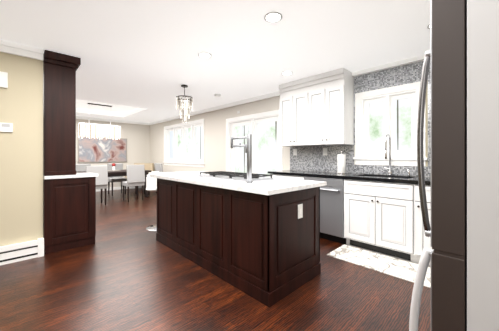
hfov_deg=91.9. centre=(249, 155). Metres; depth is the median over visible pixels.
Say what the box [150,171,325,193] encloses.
island countertop
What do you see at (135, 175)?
dining chair
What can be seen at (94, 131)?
linear chandelier
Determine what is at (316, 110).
wall cabinet
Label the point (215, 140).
wall
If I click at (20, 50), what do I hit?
crown molding
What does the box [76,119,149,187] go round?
wall
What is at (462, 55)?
fridge
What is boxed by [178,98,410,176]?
backdrop
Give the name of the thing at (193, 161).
window
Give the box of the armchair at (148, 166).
[125,163,153,177]
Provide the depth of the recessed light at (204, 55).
3.01 m
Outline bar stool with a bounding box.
[146,171,161,231]
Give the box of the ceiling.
[0,0,430,122]
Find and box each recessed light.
[198,52,211,57]
[264,12,282,22]
[281,71,292,74]
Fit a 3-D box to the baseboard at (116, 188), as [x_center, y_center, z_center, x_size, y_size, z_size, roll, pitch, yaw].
[-6.399,1.130,6.736,7.208,0.100,0.016,0,0,-44]
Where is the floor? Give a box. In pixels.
[0,188,430,330]
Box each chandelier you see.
[77,103,120,139]
[176,85,192,123]
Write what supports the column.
on the base cabinet at (69, 211)
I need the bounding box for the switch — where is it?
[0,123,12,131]
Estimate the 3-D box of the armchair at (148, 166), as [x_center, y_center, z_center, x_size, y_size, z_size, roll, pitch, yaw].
[-3.837,0.720,8.481,0.760,0.920,0.700,0,0,1]
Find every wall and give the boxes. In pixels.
[0,52,42,245]
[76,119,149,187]
[150,80,427,175]
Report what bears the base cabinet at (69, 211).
on the floor
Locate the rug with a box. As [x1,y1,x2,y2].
[327,244,430,287]
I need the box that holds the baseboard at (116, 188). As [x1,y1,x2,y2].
[96,186,141,191]
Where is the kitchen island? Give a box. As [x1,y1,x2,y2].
[156,178,320,307]
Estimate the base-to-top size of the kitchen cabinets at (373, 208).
2.382 m
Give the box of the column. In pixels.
[43,50,80,175]
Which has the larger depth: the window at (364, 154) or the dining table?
the dining table
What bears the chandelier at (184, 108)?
hanging from the ceiling
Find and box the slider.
[226,110,282,173]
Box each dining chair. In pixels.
[76,164,90,170]
[86,166,107,204]
[107,163,126,195]
[122,165,144,201]
[144,163,162,194]
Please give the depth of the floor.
2.07 m
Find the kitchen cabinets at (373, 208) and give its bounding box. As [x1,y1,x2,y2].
[268,60,432,266]
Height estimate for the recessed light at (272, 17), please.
0.006 m
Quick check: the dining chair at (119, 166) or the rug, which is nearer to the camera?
the rug
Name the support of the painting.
attached to the wall at (137, 136)
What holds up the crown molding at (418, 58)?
attached to the wall at (215, 140)
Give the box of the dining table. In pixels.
[76,163,150,196]
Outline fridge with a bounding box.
[409,0,498,330]
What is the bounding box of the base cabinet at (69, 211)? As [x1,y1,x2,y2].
[43,172,97,254]
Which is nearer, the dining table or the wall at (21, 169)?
the wall at (21, 169)
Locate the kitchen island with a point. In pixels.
(253, 235)
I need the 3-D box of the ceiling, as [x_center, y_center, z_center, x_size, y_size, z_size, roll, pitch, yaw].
[-2.886,-1.360,3.122,7.610,0.200,10.500,0,0,-44]
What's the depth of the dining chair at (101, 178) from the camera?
5.69 m
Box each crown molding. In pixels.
[0,40,43,60]
[76,116,148,124]
[149,91,279,124]
[352,54,424,76]
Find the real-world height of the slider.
2.085 m
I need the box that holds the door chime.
[0,71,7,87]
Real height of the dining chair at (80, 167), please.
0.951 m
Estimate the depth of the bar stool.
3.94 m
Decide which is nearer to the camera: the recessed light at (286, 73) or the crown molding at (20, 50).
the crown molding at (20, 50)
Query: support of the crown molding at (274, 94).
attached to the wall at (215, 140)
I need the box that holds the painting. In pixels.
[78,137,126,162]
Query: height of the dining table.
0.980 m
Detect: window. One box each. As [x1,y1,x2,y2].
[163,119,204,166]
[353,82,427,165]
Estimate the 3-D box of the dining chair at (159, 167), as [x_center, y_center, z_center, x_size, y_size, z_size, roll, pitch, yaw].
[-2.979,0.704,7.492,0.486,0.951,0.430,0,0,-44]
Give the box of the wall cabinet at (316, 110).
[279,68,353,146]
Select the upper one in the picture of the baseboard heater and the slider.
the slider
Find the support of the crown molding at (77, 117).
attached to the wall at (137, 136)
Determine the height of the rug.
0.008 m
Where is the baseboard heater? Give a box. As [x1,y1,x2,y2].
[0,237,43,264]

